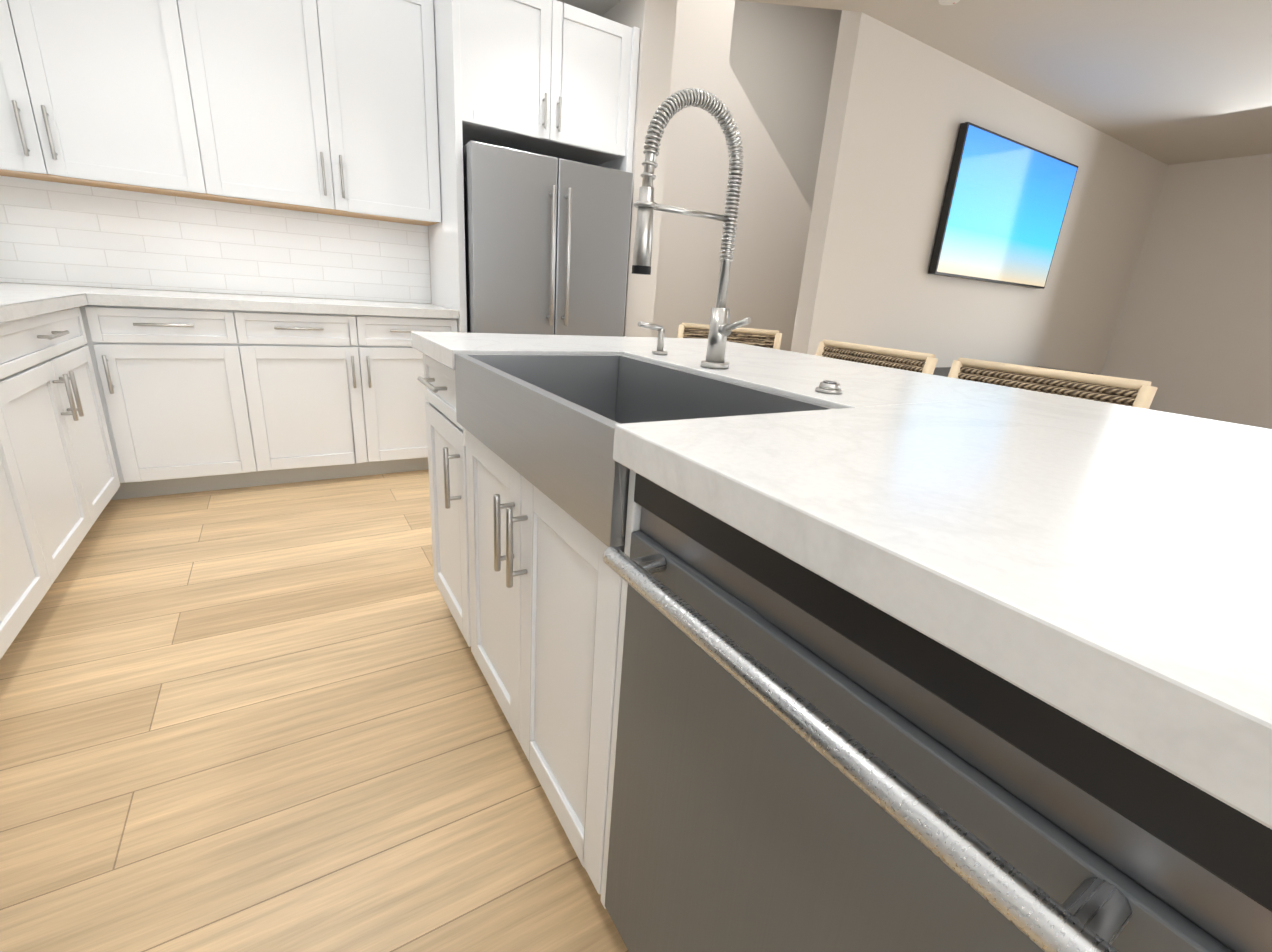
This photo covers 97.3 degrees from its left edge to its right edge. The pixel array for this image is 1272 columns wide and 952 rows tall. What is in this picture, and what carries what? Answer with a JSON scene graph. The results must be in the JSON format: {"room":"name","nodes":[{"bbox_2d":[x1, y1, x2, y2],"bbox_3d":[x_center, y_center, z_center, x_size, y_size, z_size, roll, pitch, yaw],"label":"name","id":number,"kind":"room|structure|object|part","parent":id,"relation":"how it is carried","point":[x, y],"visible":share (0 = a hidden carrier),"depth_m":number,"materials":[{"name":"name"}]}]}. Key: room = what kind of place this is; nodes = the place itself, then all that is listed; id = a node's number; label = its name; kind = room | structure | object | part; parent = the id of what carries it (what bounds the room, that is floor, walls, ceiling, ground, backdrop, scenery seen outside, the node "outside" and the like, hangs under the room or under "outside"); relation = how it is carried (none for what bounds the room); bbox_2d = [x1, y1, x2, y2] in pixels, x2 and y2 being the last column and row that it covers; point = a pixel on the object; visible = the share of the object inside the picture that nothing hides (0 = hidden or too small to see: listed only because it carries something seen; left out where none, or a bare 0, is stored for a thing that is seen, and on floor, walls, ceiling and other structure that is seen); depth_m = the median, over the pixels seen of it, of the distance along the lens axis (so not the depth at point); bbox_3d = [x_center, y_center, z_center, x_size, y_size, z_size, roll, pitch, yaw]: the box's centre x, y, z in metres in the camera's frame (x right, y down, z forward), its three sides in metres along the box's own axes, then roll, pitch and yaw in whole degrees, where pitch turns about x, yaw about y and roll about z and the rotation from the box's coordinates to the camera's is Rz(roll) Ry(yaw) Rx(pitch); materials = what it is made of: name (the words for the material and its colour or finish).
{"room":"kitchen","nodes":[
{"label":"kitchen","id":0,"kind":"room"},
{"bbox_2d":[3,229,431,303],"bbox_3d":[-1.747,-1.472,3.122,3.116,2.740,0.120,-7,21,-31],"label":"wall","id":1,"kind":"structure","parent":0,"point":[246,294],"depth_m":3.01,"materials":[{"name":"white tile"}]},
{"bbox_2d":[0,176,430,302],"bbox_3d":[-2.156,-1.204,2.877,2.102,0.503,0.004,-7,21,-31],"label":"backsplash","id":2,"kind":"structure","parent":1,"relation":"attached to","point":[54,233],"depth_m":2.84,"materials":[{"name":"tile"}]},
{"bbox_2d":[0,0,440,225],"bbox_3d":[-2.005,-1.818,2.501,2.098,1.036,0.384,-7,21,-31],"label":"upper cabinet","id":3,"kind":"object","parent":1,"relation":"attached to","point":[329,107],"visible":1,"depth_m":2.51,"materials":[{"name":"white paint"}]},
{"bbox_2d":[0,469,628,951],"bbox_3d":[1.820,0.249,3.142,9.400,0.050,10.200,-7,21,-31],"label":"floor","id":4,"kind":"structure","parent":0,"point":[260,719],"depth_m":1.28,"materials":[{"name":"brown wood"}]},
{"bbox_2d":[0,374,58,658],"bbox_3d":[-1.743,0.173,1.035,0.611,0.910,0.963,-7,21,-31],"label":"base cabinet","id":5,"kind":"object","parent":4,"relation":"on","point":[27,564],"depth_m":1.54,"materials":[{"name":"white paint"}]},
{"bbox_2d":[0,286,127,573],"bbox_3d":[-2.246,-0.114,1.805,0.611,0.910,0.964,-7,21,-31],"label":"base cabinet","id":6,"kind":"object","parent":4,"relation":"on","point":[49,366],"depth_m":1.91,"materials":[{"name":"white paint"}]},
{"bbox_2d":[80,286,263,497],"bbox_3d":[-2.200,-0.419,2.751,0.493,0.910,0.620,-7,21,-31],"label":"base cabinet","id":7,"kind":"object","parent":4,"relation":"on","point":[107,395],"depth_m":2.50,"materials":[{"name":"white paint"}]},
{"bbox_2d":[236,294,458,484],"bbox_3d":[-1.571,-0.498,3.133,0.987,0.910,0.620,-7,21,-31],"label":"base cabinet","id":8,"kind":"object","parent":4,"relation":"on","point":[335,390],"depth_m":2.83,"materials":[{"name":"white paint"}]},
{"bbox_2d":[419,355,462,634],"bbox_3d":[-0.220,0.058,1.793,0.758,0.868,0.425,-7,21,-31],"label":"base cabinet","id":9,"kind":"object","parent":4,"relation":"on","point":[439,383],"depth_m":1.61,"materials":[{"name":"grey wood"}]},
{"bbox_2d":[455,385,606,870],"bbox_3d":[0.087,0.233,1.324,0.758,0.868,0.750,-7,21,-31],"label":"base cabinet","id":10,"kind":"object","parent":4,"relation":"on","point":[531,575],"depth_m":1.06,"materials":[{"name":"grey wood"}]},
{"bbox_2d":[411,331,1271,828],"bbox_3d":[0.688,0.025,0.598,1.126,0.065,3.310,-7,21,-31],"label":"countertop","id":11,"kind":"structure","parent":10,"relation":"on","point":[1109,563],"depth_m":0.45,"materials":[{"name":"white stone"}]},
{"bbox_2d":[455,354,838,546],"bbox_3d":[-0.038,-0.088,1.114,0.438,0.216,0.741,-7,21,-31],"label":"farmhouse sink","id":12,"kind":"object","parent":11,"relation":"in","point":[545,424],"visible":0.5,"depth_m":1.06,"materials":[{"name":"silver metal"}]},
{"bbox_2d":[638,321,666,354],"bbox_3d":[0.043,-0.358,1.454,0.090,0.082,0.040,-7,21,-31],"label":"soap dispenser","id":13,"kind":"object","parent":11,"relation":"on","point":[660,340],"visible":1,"depth_m":1.46,"materials":[{"name":"silver metal"}]},
{"bbox_2d":[632,87,750,368],"bbox_3d":[0.125,-0.480,1.126,0.269,0.526,0.120,-7,21,-31],"label":"spring faucet","id":14,"kind":"object","parent":11,"relation":"on","point":[721,328],"visible":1,"depth_m":1.11,"materials":[{"name":"silver metal"}]},
{"bbox_3d":[0.356,-0.164,1.029,0.048,0.019,0.048,-7,21,-31],"label":"air switch button","id":15,"kind":"part","parent":11,"relation":"part of","materials":[{"name":"silver metal"}]},
{"bbox_2d":[428,0,639,332],"bbox_3d":[-0.652,-1.314,3.393,1.006,2.422,0.676,-7,21,-31],"label":"cabinet","id":16,"kind":"object","parent":4,"relation":"on","point":[555,78],"visible":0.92,"depth_m":2.89,"materials":[{"name":"white paint"}]},
{"bbox_2d":[463,140,632,336],"bbox_3d":[-0.628,-0.943,3.428,0.912,1.700,0.776,-7,21,-31],"label":"refrigerator","id":17,"kind":"object","parent":4,"relation":"on","point":[546,244],"visible":0.5,"depth_m":3.00,"materials":[{"name":"silver metal"}]},
{"bbox_2d":[587,475,640,908],"bbox_3d":[0.440,0.435,0.784,0.758,0.868,0.601,-7,21,-31],"label":"base cabinet","id":18,"kind":"object","parent":4,"relation":"on","point":[614,587],"depth_m":0.82,"materials":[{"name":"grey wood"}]},
{"bbox_2d":[603,473,1271,951],"bbox_3d":[0.355,0.403,0.704,0.659,0.756,0.573,-7,21,-31],"label":"dishwasher","id":19,"kind":"object","parent":18,"relation":"in","point":[807,761],"visible":0.77,"depth_m":0.43,"materials":[{"name":"silver metal"}]},
{"bbox_2d":[677,323,781,349],"bbox_3d":[0.348,-0.207,2.622,0.522,0.939,0.556,9,19,14],"label":"stool","id":20,"kind":"object","parent":4,"relation":"on","point":[762,337],"visible":0.25,"depth_m":2.70,"materials":[{"name":"beige wood"}]},
{"bbox_2d":[816,339,937,374],"bbox_3d":[0.593,0.002,2.035,0.580,0.939,0.547,-7,21,-31],"label":"stool","id":21,"kind":"object","parent":4,"relation":"on","point":[920,362],"visible":0.15,"depth_m":1.98,"materials":[{"name":"beige wood"}]},
{"bbox_2d":[933,366,1092,376],"bbox_3d":[2.808,-0.516,4.554,2.620,0.665,0.480,-7,21,-31],"label":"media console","id":22,"kind":"object","parent":4,"relation":"on","point":[941,371],"depth_m":4.31,"materials":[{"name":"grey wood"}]},
{"bbox_2d":[948,357,1156,408],"bbox_3d":[0.905,0.173,1.577,0.580,0.939,0.547,-7,21,-31],"label":"stool","id":23,"kind":"object","parent":4,"relation":"on","point":[1125,391],"visible":0.08,"depth_m":1.54,"materials":[{"name":"beige wood"}]},
{"bbox_2d":[601,0,676,336],"bbox_3d":[-0.486,-2.509,4.060,0.205,4.300,2.280,-7,21,-31],"label":"wall","id":24,"kind":"structure","parent":0,"point":[654,21],"depth_m":3.18,"materials":[{"name":"white paint"}]},
{"bbox_2d":[652,0,811,350],"bbox_3d":[1.249,-2.760,5.213,3.990,4.300,0.100,-7,21,-31],"label":"wall","id":25,"kind":"structure","parent":0,"point":[770,238],"depth_m":4.97,"materials":[{"name":"white paint"}]},
{"bbox_2d":[729,0,841,210],"bbox_3d":[1.350,-3.176,6.513,5.590,4.300,0.120,-7,21,-31],"label":"wall","id":26,"kind":"structure","parent":0,"point":[781,60],"depth_m":6.21,"materials":[{"name":"white paint"}]},
{"bbox_2d":[557,0,1271,164],"bbox_3d":[2.703,-1.913,1.223,9.016,0.120,7.500,-7,21,-31],"label":"ceiling","id":27,"kind":"structure","parent":0,"point":[1169,82],"depth_m":3.40,"materials":[{"name":"grey paint"}]},
{"bbox_2d":[937,0,959,4],"bbox_3d":[1.605,-2.445,2.860,0.140,0.032,0.140,-7,21,-31],"label":"smoke detector","id":28,"kind":"object","parent":27,"relation":"attached to","point":[946,2],"visible":1,"depth_m":2.88,"materials":[{"name":"white plastic"}]},
{"bbox_2d":[791,10,1167,374],"bbox_3d":[3.180,-2.392,4.513,4.710,4.300,0.145,-7,21,-31],"label":"wall","id":29,"kind":"structure","parent":0,"point":[901,106],"depth_m":3.90,"materials":[{"name":"white paint"}]},
{"bbox_2d":[928,122,1077,288],"bbox_3d":[2.857,-1.997,4.312,1.650,0.950,0.070,-7,21,-31],"label":"wall-mounted tv","id":30,"kind":"object","parent":29,"relation":"attached to","point":[1004,206],"visible":0.95,"depth_m":4.19,"materials":[{"name":"black plastic"}]},
{"bbox_2d":[1100,153,1271,428],"bbox_3d":[6.127,-2.140,4.390,0.120,4.300,9.120,-7,21,-31],"label":"wall","id":31,"kind":"structure","parent":0,"point":[1192,335],"depth_m":5.39,"materials":[{"name":"white paint"}]}
]}

